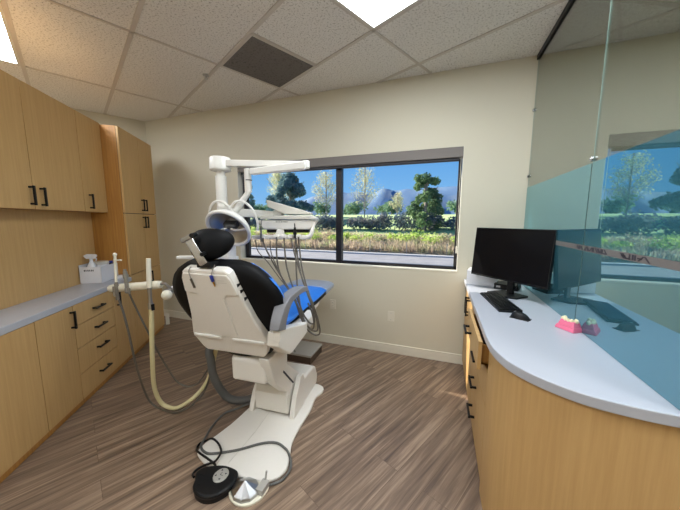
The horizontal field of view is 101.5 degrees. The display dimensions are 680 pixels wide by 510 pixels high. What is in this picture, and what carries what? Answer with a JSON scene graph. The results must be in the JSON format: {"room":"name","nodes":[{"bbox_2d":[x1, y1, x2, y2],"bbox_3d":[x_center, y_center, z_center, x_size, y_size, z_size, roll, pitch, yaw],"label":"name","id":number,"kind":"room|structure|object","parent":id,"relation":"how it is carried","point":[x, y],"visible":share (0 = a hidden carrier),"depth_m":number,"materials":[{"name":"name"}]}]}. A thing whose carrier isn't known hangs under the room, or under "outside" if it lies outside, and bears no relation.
{"room":"dental clinic","nodes":[
{"label":"dental clinic","id":0,"kind":"room"},
{"bbox_2d":[0,209,95,309],"bbox_3d":[-2.339,0.045,1.708,0.099,2.444,2.434,-1,7,-13],"label":"wall panel","id":1,"kind":"object","parent":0,"point":[41,252],"visible":0.2,"depth_m":2.23,"materials":[{"name":"brown wood"}]},
{"bbox_2d":[0,69,37,208],"bbox_3d":[-2.095,-0.676,1.207,0.188,0.887,1.529,-1,7,-13],"label":"upper cabinet","id":2,"kind":"object","parent":1,"relation":"attached to","point":[17,191],"visible":1,"depth_m":1.86,"materials":[{"name":"brown wood"}]},
{"bbox_2d":[15,79,84,211],"bbox_3d":[-2.326,-0.802,2.212,0.188,0.887,0.543,-1,7,-13],"label":"upper cabinet","id":3,"kind":"object","parent":1,"relation":"attached to","point":[49,124],"visible":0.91,"depth_m":2.18,"materials":[{"name":"brown wood"}]},
{"bbox_2d":[74,110,107,212],"bbox_3d":[-2.427,-0.857,2.648,0.188,0.887,0.353,-1,7,-13],"label":"upper cabinet","id":4,"kind":"object","parent":1,"relation":"attached to","point":[87,129],"visible":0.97,"depth_m":2.63,"materials":[{"name":"brown wood"}]},
{"bbox_2d":[72,108,146,142],"bbox_3d":[-3.765,-0.409,3.505,2.340,2.893,0.120,-6,9,-38],"label":"wall","id":5,"kind":"structure","parent":0,"point":[137,128],"depth_m":3.85,"materials":[{"name":"beige paint"}]},
{"bbox_2d":[0,316,482,509],"bbox_3d":[-0.833,1.451,0.834,8.900,0.120,5.750,3,8,20],"label":"floor","id":6,"kind":"structure","parent":0,"point":[385,430],"depth_m":1.88,"materials":[{"name":"brown wood"}]},
{"bbox_2d":[0,306,82,482],"bbox_3d":[-2.023,0.898,1.419,0.342,0.826,1.526,-1,7,-13],"label":"base cabinet","id":7,"kind":"object","parent":6,"relation":"on","point":[41,388],"visible":0.91,"depth_m":1.80,"materials":[{"name":"brown wood"}]},
{"bbox_2d":[0,277,131,335],"bbox_3d":[-2.139,0.410,1.799,0.309,0.046,2.434,-1,7,-13],"label":"countertop","id":8,"kind":"structure","parent":7,"relation":"on","point":[12,318],"depth_m":2.02,"materials":[{"name":"white stone"}]},
{"bbox_2d":[78,263,117,283],"bbox_3d":[-2.437,0.160,2.824,0.180,0.195,0.317,-1,7,-13],"label":"box","id":9,"kind":"object","parent":8,"relation":"on","point":[88,275],"visible":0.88,"depth_m":2.69,"materials":[{"name":"white cardboard"}]},
{"bbox_2d":[83,254,96,266],"bbox_3d":[-2.441,0.126,2.726,0.108,0.272,0.076,-1,7,-13],"label":"spray bottle","id":10,"kind":"object","parent":9,"relation":"in","point":[90,257],"visible":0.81,"depth_m":2.70,"materials":[{"name":"white plastic"}]},
{"bbox_2d":[94,260,108,266],"bbox_3d":[-2.437,0.154,2.844,0.124,0.186,0.124,-1,7,-13],"label":"tub","id":11,"kind":"object","parent":9,"relation":"in","point":[102,262],"visible":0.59,"depth_m":2.80,"materials":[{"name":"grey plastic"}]},
{"bbox_2d":[72,291,119,404],"bbox_3d":[-2.254,0.772,2.418,0.342,0.826,0.536,-1,7,-13],"label":"base cabinet","id":12,"kind":"object","parent":6,"relation":"on","point":[95,334],"visible":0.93,"depth_m":2.40,"materials":[{"name":"brown wood"}]},
{"bbox_2d":[112,281,137,369],"bbox_3d":[-2.355,0.717,2.857,0.342,0.826,0.368,-1,7,-13],"label":"base cabinet","id":13,"kind":"object","parent":6,"relation":"on","point":[124,349],"visible":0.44,"depth_m":2.86,"materials":[{"name":"brown wood"}]},
{"bbox_2d":[91,124,164,351],"bbox_3d":[-2.603,-0.147,3.286,0.592,2.433,0.779,-1,7,-13],"label":"tall cabinet","id":14,"kind":"object","parent":6,"relation":"on","point":[128,229],"visible":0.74,"depth_m":3.06,"materials":[{"name":"brown wood"}]},
{"bbox_2d":[165,313,169,324],"bbox_3d":[-2.466,0.913,3.968,0.045,0.160,0.011,-3,8,-25],"label":"trim","id":15,"kind":"structure","parent":6,"relation":"on","point":[166,314],"depth_m":3.96,"materials":[{"name":"white paint"}]},
{"bbox_2d":[191,437,237,503],"bbox_3d":[-0.790,1.258,1.657,0.222,0.058,0.484,-6,10,-42],"label":"foot pedal","id":16,"kind":"object","parent":6,"relation":"on","point":[212,484],"visible":0.98,"depth_m":1.54,"materials":[{"name":"black plastic"}]},
{"bbox_2d":[200,403,291,485],"bbox_3d":[-0.655,1.242,1.829,0.449,0.048,0.794,-5,9,-36],"label":"cable","id":17,"kind":"object","parent":6,"relation":"on","point":[239,407],"visible":0.96,"depth_m":1.78,"materials":[{"name":"grey rubber"}]},
{"bbox_2d":[172,228,325,481],"bbox_3d":[-0.543,0.477,2.344,0.879,1.438,1.717,2,7,16],"label":"dental chair","id":18,"kind":"object","parent":6,"relation":"on","point":[234,306],"visible":0.96,"depth_m":1.73,"materials":[{"name":"white plastic"}]},
{"bbox_2d":[107,281,217,413],"bbox_3d":[-1.276,0.699,2.045,0.776,1.071,0.288,-2,7,-14],"label":"assistant arm","id":19,"kind":"object","parent":18,"relation":"attached to","point":[167,293],"visible":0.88,"depth_m":2.01},
{"bbox_2d":[112,253,121,299],"bbox_3d":[-1.550,0.153,1.936,0.086,0.338,0.033,3,8,20],"label":"saliva ejector","id":20,"kind":"object","parent":19,"relation":"on","point":[115,287],"visible":1,"depth_m":1.94,"materials":[{"name":"beige plastic"}]},
{"bbox_2d":[122,269,130,293],"bbox_3d":[-1.481,0.184,1.925,0.040,0.170,0.034,3,8,20],"label":"valve","id":21,"kind":"object","parent":19,"relation":"attached to","point":[125,275],"visible":1,"depth_m":1.92,"materials":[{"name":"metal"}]},
{"bbox_2d":[146,258,154,310],"bbox_3d":[-1.287,0.201,1.877,0.045,0.359,0.033,3,8,20],"label":"suction handpiece","id":22,"kind":"object","parent":19,"relation":"attached to","point":[151,306],"visible":1,"depth_m":1.87,"materials":[{"name":"plastic"}]},
{"bbox_2d":[197,261,218,267],"bbox_3d":[-0.737,0.051,1.548,0.095,0.032,0.065,2,7,16],"label":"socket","id":23,"kind":"object","parent":18,"relation":"attached to","point":[200,264],"depth_m":1.52,"materials":[{"name":"black plastic"}]},
{"bbox_2d":[172,258,283,356],"bbox_3d":[-0.692,0.351,1.776,0.792,0.703,0.385,2,7,16],"label":"backrest cushion","id":24,"kind":"object","parent":18,"relation":"on","point":[243,316],"depth_m":1.63,"materials":[{"name":"black fabric"}]},
{"bbox_2d":[176,171,320,335],"bbox_3d":[-0.715,0.052,2.220,1.151,1.412,0.505,0,7,0],"label":"dental delivery unit","id":25,"kind":"object","parent":18,"relation":"attached to","point":[305,222],"visible":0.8,"depth_m":2.16,"materials":[{"name":"white plastic"}]},
{"bbox_2d":[205,156,309,245],"bbox_3d":[-0.638,-0.389,1.987,0.802,0.672,0.345,3,8,20],"label":"light","id":26,"kind":"object","parent":25,"relation":"attached to","point":[229,220],"visible":0.91,"depth_m":2.01,"materials":[{"name":"white plastic"}]},
{"bbox_2d":[260,220,261,241],"bbox_3d":[-0.604,-0.185,2.128,0.018,0.166,0.018,7,10,44],"label":"handpiece","id":27,"kind":"object","parent":25,"relation":"in","point":[261,220],"visible":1,"depth_m":2.12,"materials":[{"name":"metal"}]},
{"bbox_2d":[217,205,318,228],"bbox_3d":[-0.533,-0.306,2.267,0.726,0.188,0.539,3,8,20],"label":"tray","id":28,"kind":"object","parent":25,"relation":"on","point":[305,220],"depth_m":2.18,"materials":[{"name":"grey plastic"}]},
{"bbox_2d":[293,223,296,237],"bbox_3d":[-0.347,-0.185,2.133,0.028,0.115,0.028,0,7,0],"label":"syringe","id":29,"kind":"object","parent":25,"relation":"in","point":[294,231],"visible":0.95,"depth_m":2.12,"materials":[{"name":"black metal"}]},
{"bbox_2d":[250,262,326,324],"bbox_3d":[-0.536,0.241,2.310,0.761,0.554,1.306,2,7,16],"label":"seat cover","id":30,"kind":"object","parent":18,"relation":"on","point":[315,292],"visible":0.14,"depth_m":2.39,"materials":[{"name":"blue leather"}]},
{"bbox_2d":[280,279,333,293],"bbox_3d":[-0.336,0.324,2.991,0.527,0.078,0.345,2,7,16],"label":"cover","id":31,"kind":"object","parent":18,"relation":"on","point":[327,285],"visible":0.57,"depth_m":2.92,"materials":[{"name":"grey plastic"}]},
{"bbox_2d":[229,470,269,506],"bbox_3d":[-0.503,1.262,1.520,0.197,0.086,0.170,3,8,20],"label":"foot pedal","id":32,"kind":"object","parent":6,"relation":"on","point":[247,491],"visible":0.99,"depth_m":1.49,"materials":[{"name":"silver metal"}]},
{"bbox_2d":[287,340,321,364],"bbox_3d":[-0.404,1.050,3.055,0.325,0.125,0.310,3,8,19],"label":"box","id":33,"kind":"object","parent":6,"relation":"on","point":[305,352],"visible":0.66,"depth_m":2.95,"materials":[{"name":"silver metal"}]},
{"bbox_2d":[462,290,474,409],"bbox_3d":[1.306,0.769,2.376,0.468,0.860,0.823,3,8,20],"label":"base cabinet","id":34,"kind":"object","parent":6,"relation":"on","point":[466,355],"visible":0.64,"depth_m":2.40,"materials":[{"name":"brown wood"}]},
{"bbox_2d":[463,308,488,477],"bbox_3d":[1.037,0.851,1.712,0.518,0.860,0.609,3,8,20],"label":"base cabinet","id":35,"kind":"object","parent":6,"relation":"on","point":[480,351],"visible":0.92,"depth_m":1.67,"materials":[{"name":"brown wood"}]},
{"bbox_2d":[479,351,679,509],"bbox_3d":[1.132,0.931,1.058,1.058,0.864,0.378,4,8,30],"label":"panel","id":36,"kind":"object","parent":6,"relation":"on","point":[542,449],"depth_m":1.01,"materials":[{"name":"brown wood"}]},
{"bbox_2d":[464,279,679,427],"bbox_3d":[1.439,0.395,1.701,1.112,0.040,1.928,3,8,20],"label":"countertop","id":37,"kind":"structure","parent":36,"relation":"on","point":[560,362],"depth_m":1.15,"materials":[{"name":"white stone"}]},
{"bbox_2d":[466,267,497,286],"bbox_3d":[1.319,0.200,2.568,0.245,0.131,0.200,5,8,32],"label":"carton","id":38,"kind":"object","parent":37,"relation":"on","point":[473,279],"visible":0.5,"depth_m":2.50,"materials":[{"name":"cardboard"}]},
{"bbox_2d":[480,292,522,312],"bbox_3d":[1.130,0.326,1.975,0.136,0.026,0.450,2,7,13],"label":"keyboard","id":39,"kind":"object","parent":37,"relation":"on","point":[497,300],"visible":1,"depth_m":1.91,"materials":[{"name":"black plastic"}]},
{"bbox_2d":[494,280,520,291],"bbox_3d":[1.446,0.265,2.397,0.180,0.045,0.172,6,9,40],"label":"computer","id":40,"kind":"object","parent":37,"relation":"on","point":[499,284],"visible":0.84,"depth_m":2.36,"materials":[{"name":"black plastic"}]},
{"bbox_2d":[471,227,556,299],"bbox_3d":[1.297,0.057,2.137,0.217,0.521,0.626,-3,8,-23],"label":"computer monitor","id":41,"kind":"object","parent":37,"relation":"on","point":[511,255],"visible":0.94,"depth_m":2.07,"materials":[{"name":"black plastic"}]},
{"bbox_2d":[510,311,531,321],"bbox_3d":[1.078,0.359,1.657,0.064,0.040,0.108,-6,9,-40],"label":"computer mouse","id":42,"kind":"object","parent":37,"relation":"on","point":[518,315],"visible":1,"depth_m":1.64,"materials":[{"name":"black plastic"}]},
{"bbox_2d":[555,315,581,332],"bbox_3d":[1.229,0.367,1.488,0.070,0.067,0.102,-1,7,-12],"label":"model","id":43,"kind":"object","parent":37,"relation":"on","point":[570,325],"visible":1,"depth_m":1.46},
{"bbox_2d":[523,0,679,410],"bbox_3d":[1.369,-0.610,1.600,0.010,1.977,1.923,3,8,20],"label":"glass wall","id":44,"kind":"structure","parent":37,"relation":"on","point":[628,302],"depth_m":1.15,"materials":[{"name":"clear glass"}]},
{"bbox_2d":[0,0,679,120],"bbox_3d":[-0.825,-1.529,0.461,8.900,0.100,5.750,3,8,20],"label":"ceiling","id":45,"kind":"structure","parent":0,"point":[53,38],"depth_m":2.19,"materials":[{"name":"tile"}]},
{"bbox_2d":[0,2,20,65],"bbox_3d":[-2.709,-1.654,1.878,0.620,0.011,1.255,-7,10,-44],"label":"recessed light","id":46,"kind":"object","parent":45,"relation":"in","point":[8,53],"visible":1,"depth_m":2.24,"materials":[{"name":"grey plastic"}]},
{"bbox_2d":[221,34,314,87],"bbox_3d":[-0.659,-1.734,2.542,0.626,0.008,0.604,-7,10,-44],"label":"ceiling vent","id":47,"kind":"object","parent":45,"relation":"in","point":[256,58],"visible":1,"depth_m":2.50,"materials":[{"name":"grey metal"}]},
{"bbox_2d":[0,0,679,117],"bbox_3d":[-0.834,-1.478,0.443,8.620,0.016,5.427,3,8,20],"label":"grid","id":48,"kind":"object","parent":45,"relation":"attached to","point":[278,3],"depth_m":2.19,"materials":[{"name":"white metal"}]},
{"bbox_2d":[334,0,420,29],"bbox_3d":[0.460,-1.585,1.390,0.620,0.011,1.255,-7,10,-44],"label":"recessed light","id":49,"kind":"object","parent":45,"relation":"in","point":[374,13],"visible":1,"depth_m":1.85,"materials":[{"name":"grey plastic"}]},
{"bbox_2d":[537,0,576,59],"bbox_3d":[1.367,-1.577,1.456,0.030,0.038,1.975,3,8,20],"label":"rail","id":50,"kind":"object","parent":45,"relation":"attached to","point":[571,3],"visible":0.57,"depth_m":1.98,"materials":[{"name":"black metal"}]},
{"bbox_2d":[145,31,679,354],"bbox_3d":[0.671,-0.335,2.999,7.700,2.893,0.130,3,8,20],"label":"wall","id":51,"kind":"structure","parent":0,"point":[485,109],"depth_m":2.79,"materials":[{"name":"beige paint"}]},
{"bbox_2d":[164,309,462,364],"bbox_3d":[-0.612,0.997,3.557,4.670,0.105,0.014,3,8,20],"label":"baseboard","id":52,"kind":"structure","parent":51,"relation":"attached to","point":[353,342],"depth_m":3.17,"materials":[{"name":"white paint"}]},
{"bbox_2d":[330,299,335,308],"bbox_3d":[-0.085,0.589,3.315,0.074,0.116,0.010,3,8,20],"label":"power outlet","id":53,"kind":"object","parent":51,"relation":"attached to","point":[332,302],"visible":1,"depth_m":3.31,"materials":[{"name":"white plastic"}]},
{"bbox_2d":[237,153,463,272],"bbox_3d":[-0.047,-0.498,3.242,2.672,1.227,0.139,3,8,20],"label":"window","id":54,"kind":"structure","parent":51,"relation":"in","point":[339,260],"depth_m":3.21,"materials":[{"name":"brown metal"}]},
{"bbox_2d":[238,146,463,252],"bbox_3d":[-0.049,-0.591,3.193,2.643,1.028,0.081,3,8,20],"label":"roller blind","id":55,"kind":"object","parent":54,"relation":"attached to","point":[451,154],"visible":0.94,"depth_m":2.91,"materials":[{"name":"grey fabric"}]},
{"bbox_2d":[387,311,393,321],"bbox_3d":[0.567,0.683,3.089,0.074,0.116,0.008,3,8,20],"label":"wall plate","id":56,"kind":"object","parent":51,"relation":"attached to","point":[390,313],"visible":1,"depth_m":3.09,"materials":[{"name":"white plastic"}]},
{"label":"outside","id":57,"kind":"structure","parent":0,"visible":0},
{"bbox_2d":[285,186,460,214],"bbox_3d":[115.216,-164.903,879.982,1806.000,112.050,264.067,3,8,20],"label":"hills","id":58,"kind":"structure","parent":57,"point":[450,193],"depth_m":833.02,"materials":[{"name":"grey stone"}]},
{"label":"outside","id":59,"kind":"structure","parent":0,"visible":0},
{"bbox_2d":[250,214,458,255],"bbox_3d":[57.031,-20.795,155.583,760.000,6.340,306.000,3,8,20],"label":"ground","id":60,"kind":"structure","parent":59,"point":[441,230],"depth_m":19.84,"materials":[{"name":"plant"}]},
{"bbox_2d":[249,187,255,217],"bbox_3d":[-10.422,-5.853,30.668,2.856,4.484,2.362,3,8,20],"label":"conifer tree","id":61,"kind":"object","parent":60,"relation":"on","point":[251,197],"visible":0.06,"depth_m":30.35,"materials":[{"name":"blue plant"}]},
{"bbox_2d":[250,217,265,227],"bbox_3d":[-7.332,-2.917,24.437,2.088,1.364,1.431,3,8,20],"label":"shrub","id":62,"kind":"object","parent":60,"relation":"on","point":[253,220],"visible":0.4,"depth_m":24.21,"materials":[{"name":"green plant"}]},
{"bbox_2d":[254,204,268,210],"bbox_3d":[-22.454,-12.687,78.303,5.548,3.616,4.470,3,8,20],"label":"tree","id":63,"kind":"object","parent":60,"relation":"on","point":[257,207],"visible":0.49,"depth_m":78.01,"materials":[{"name":"green plant"}]},
{"bbox_2d":[266,173,287,197],"bbox_3d":[-7.693,-7.605,34.463,3.813,6.141,3.442,5,9,34],"label":"poplar tree","id":64,"kind":"object","parent":60,"relation":"on","point":[275,180],"visible":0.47,"depth_m":33.98,"materials":[{"name":"green plant"}]},
{"bbox_2d":[265,172,314,214],"bbox_3d":[-5.515,-6.223,29.455,4.670,5.121,4.981,-4,8,-28],"label":"conifer tree","id":65,"kind":"object","parent":60,"relation":"on","point":[289,184],"visible":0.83,"depth_m":28.66,"materials":[{"name":"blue plant"}]},
{"bbox_2d":[302,230,321,241],"bbox_3d":[-1.804,-1.171,17.578,1.296,1.022,1.081,3,8,20],"label":"bush","id":66,"kind":"object","parent":60,"relation":"on","point":[314,234],"visible":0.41,"depth_m":17.48,"materials":[{"name":"green plant"}]},
{"bbox_2d":[312,200,331,214],"bbox_3d":[-4.601,-12.075,71.418,5.141,4.122,3.954,0,7,-3],"label":"tree","id":67,"kind":"object","parent":60,"relation":"on","point":[319,207],"visible":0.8,"depth_m":71.00,"materials":[{"name":"green plant"}]},
{"bbox_2d":[311,170,335,215],"bbox_3d":[-1.335,-5.339,25.728,2.703,5.094,2.934,3,8,20],"label":"bare tree","id":68,"kind":"object","parent":60,"relation":"on","point":[326,185],"visible":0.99,"depth_m":25.50,"materials":[{"name":"green plant"}]},
{"bbox_2d":[314,212,334,229],"bbox_3d":[-1.399,-2.612,22.002,2.277,1.622,1.756,3,8,20],"label":"shrub","id":69,"kind":"object","parent":60,"relation":"on","point":[320,223],"visible":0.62,"depth_m":21.54,"materials":[{"name":"green plant"}]},
{"bbox_2d":[321,227,333,239],"bbox_3d":[-0.758,-1.304,18.053,0.994,0.999,1.177,3,8,20],"label":"bush","id":70,"kind":"object","parent":60,"relation":"on","point":[328,233],"visible":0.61,"depth_m":17.93,"materials":[{"name":"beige plant"}]},
{"bbox_2d":[321,216,345,229],"bbox_3d":[-0.522,-2.473,21.617,2.020,1.181,1.238,3,8,20],"label":"shrub","id":71,"kind":"object","parent":60,"relation":"on","point":[333,223],"visible":0.59,"depth_m":21.41,"materials":[{"name":"green plant"}]},
{"bbox_2d":[343,231,350,239],"bbox_3d":[0.467,-1.127,17.691,1.009,0.792,0.907,3,8,20],"label":"bush","id":72,"kind":"object","parent":60,"relation":"on","point":[347,235],"visible":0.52,"depth_m":17.53,"materials":[{"name":"green plant"}]},
{"bbox_2d":[343,207,354,214],"bbox_3d":[2.447,-12.639,80.031,4.251,2.955,4.073,3,8,20],"label":"tree","id":73,"kind":"object","parent":60,"relation":"on","point":[344,210],"visible":0.2,"depth_m":79.93,"materials":[{"name":"green plant"}]},
{"bbox_2d":[251,229,457,254],"bbox_3d":[-1.135,-1.081,17.596,22.111,1.199,4.520,3,8,21],"label":"dry grass","id":74,"kind":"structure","parent":60,"relation":"on","point":[438,247],"depth_m":15.56,"materials":[{"name":"beige plant"}]},
{"bbox_2d":[344,201,369,214],"bbox_3d":[4.284,-11.598,68.955,6.397,3.921,4.363,3,8,20],"label":"tree","id":75,"kind":"object","parent":60,"relation":"on","point":[354,206],"visible":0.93,"depth_m":68.65,"materials":[{"name":"green plant"}]},
{"bbox_2d":[350,234,364,241],"bbox_3d":[0.987,-0.920,16.673,0.848,0.758,1.057,-4,8,-27],"label":"bush","id":76,"kind":"object","parent":60,"relation":"on","point":[353,236],"visible":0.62,"depth_m":16.68,"materials":[{"name":"green plant"}]},
{"bbox_2d":[345,215,375,228],"bbox_3d":[1.541,-2.426,20.930,2.464,1.111,1.117,3,8,20],"label":"shrub","id":77,"kind":"object","parent":60,"relation":"on","point":[359,219],"visible":0.94,"depth_m":20.79,"materials":[{"name":"green plant"}]},
{"bbox_2d":[349,167,383,217],"bbox_3d":[2.329,-5.350,24.501,3.238,5.133,2.772,3,8,20],"label":"bare tree","id":78,"kind":"object","parent":60,"relation":"on","point":[365,179],"visible":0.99,"depth_m":24.40,"materials":[{"name":"green plant"}]},
{"bbox_2d":[364,232,375,239],"bbox_3d":[1.866,-1.090,17.223,0.985,0.708,0.937,3,8,20],"label":"bush","id":79,"kind":"object","parent":60,"relation":"on","point":[370,235],"visible":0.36,"depth_m":17.12,"materials":[{"name":"green plant"}]},
{"bbox_2d":[364,213,390,230],"bbox_3d":[2.823,-2.409,20.491,2.193,1.435,1.327,4,8,30],"label":"shrub","id":80,"kind":"object","parent":60,"relation":"on","point":[373,220],"visible":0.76,"depth_m":20.26,"materials":[{"name":"green plant"}]},
{"bbox_2d":[371,234,385,244],"bbox_3d":[2.241,-0.844,16.133,1.060,0.795,0.768,0,7,0],"label":"bush","id":81,"kind":"object","parent":60,"relation":"on","point":[380,237],"visible":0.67,"depth_m":16.02,"materials":[{"name":"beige plant"}]},
{"bbox_2d":[373,205,389,213],"bbox_3d":[11.716,-12.411,76.181,5.294,3.288,4.247,3,8,20],"label":"tree","id":82,"kind":"object","parent":60,"relation":"on","point":[380,209],"visible":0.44,"depth_m":75.60,"materials":[{"name":"green plant"}]},
{"bbox_2d":[376,211,409,230],"bbox_3d":[3.878,-2.455,20.204,2.599,1.512,1.633,3,8,20],"label":"shrub","id":83,"kind":"object","parent":60,"relation":"on","point":[400,221],"visible":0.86,"depth_m":19.93,"materials":[{"name":"green plant"}]},
{"bbox_2d":[383,200,403,214],"bbox_3d":[12.652,-11.190,66.118,4.997,3.722,4.054,1,7,7],"label":"tree","id":84,"kind":"object","parent":60,"relation":"on","point":[387,207],"visible":0.7,"depth_m":65.55,"materials":[{"name":"green plant"}]},
{"bbox_2d":[385,232,402,240],"bbox_3d":[3.196,-1.013,16.624,1.083,0.755,0.967,3,8,20],"label":"bush","id":85,"kind":"object","parent":60,"relation":"on","point":[390,235],"visible":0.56,"depth_m":16.50,"materials":[{"name":"green plant"}]},
{"bbox_2d":[388,192,405,215],"bbox_3d":[5.294,-4.488,25.449,1.709,2.861,1.418,-3,8,-20],"label":"sapling","id":86,"kind":"object","parent":60,"relation":"on","point":[397,193],"visible":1,"depth_m":25.30,"materials":[{"name":"green plant"}]},
{"bbox_2d":[394,232,414,241],"bbox_3d":[3.675,-0.857,15.766,1.206,0.873,0.812,-2,7,-14],"label":"bush","id":87,"kind":"object","parent":60,"relation":"on","point":[405,236],"visible":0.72,"depth_m":15.71,"materials":[{"name":"green plant"}]},
{"bbox_2d":[409,229,426,238],"bbox_3d":[4.507,-1.075,16.269,1.196,0.953,0.990,3,8,20],"label":"bush","id":88,"kind":"object","parent":60,"relation":"on","point":[417,234],"visible":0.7,"depth_m":16.15,"materials":[{"name":"green plant"}]},
{"bbox_2d":[403,210,439,230],"bbox_3d":[5.645,-2.325,19.552,2.713,1.667,1.495,3,8,20],"label":"shrub","id":89,"kind":"object","parent":60,"relation":"on","point":[410,223],"visible":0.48,"depth_m":19.39,"materials":[{"name":"green plant"}]},
{"bbox_2d":[405,172,444,230],"bbox_3d":[5.858,-3.466,19.192,2.401,4.189,2.414,-2,7,-17],"label":"leafy tree","id":90,"kind":"object","parent":60,"relation":"on","point":[422,181],"visible":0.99,"depth_m":18.65,"materials":[{"name":"green plant"}]},
{"bbox_2d":[421,232,442,245],"bbox_3d":[5.018,-0.786,15.120,1.143,1.002,1.051,3,8,20],"label":"bush","id":91,"kind":"object","parent":60,"relation":"on","point":[428,237],"visible":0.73,"depth_m":15.02,"materials":[{"name":"green plant"}]},
{"bbox_2d":[426,215,445,228],"bbox_3d":[6.716,-2.306,19.518,1.471,1.184,1.344,3,8,20],"label":"shrub","id":92,"kind":"object","parent":60,"relation":"on","point":[440,216],"visible":0.38,"depth_m":19.21,"materials":[{"name":"green plant"}]},
{"bbox_2d":[436,233,453,241],"bbox_3d":[5.977,-0.886,15.754,1.058,0.796,0.991,3,8,20],"label":"bush","id":93,"kind":"object","parent":60,"relation":"on","point":[450,234],"visible":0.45,"depth_m":15.70,"materials":[{"name":"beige plant"}]},
{"bbox_2d":[444,216,458,229],"bbox_3d":[8.235,-2.230,18.826,2.233,1.230,1.288,3,8,20],"label":"shrub","id":94,"kind":"object","parent":60,"relation":"on","point":[448,222],"visible":0.23,"depth_m":18.90,"materials":[{"name":"green plant"}]},
{"bbox_2d":[446,200,459,213],"bbox_3d":[29.537,-11.961,69.840,5.646,4.113,4.572,3,8,20],"label":"tree","id":95,"kind":"object","parent":60,"relation":"on","point":[451,204],"visible":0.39,"depth_m":69.81,"materials":[{"name":"green plant"}]},
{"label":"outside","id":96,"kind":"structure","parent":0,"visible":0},
{"bbox_2d":[251,249,456,266],"bbox_3d":[2.966,0.812,8.343,120.000,0.200,10.600,3,8,20],"label":"road","id":97,"kind":"structure","parent":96,"point":[317,255],"depth_m":13.04,"materials":[{"name":"grey asphalt"}]},
{"bbox_2d":[251,247,453,257],"bbox_3d":[4.768,0.091,13.249,120.000,0.120,0.350,3,8,20],"label":"kerb","id":98,"kind":"object","parent":97,"relation":"on","point":[327,251],"visible":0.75,"depth_m":14.36,"materials":[{"name":"grey concrete"}]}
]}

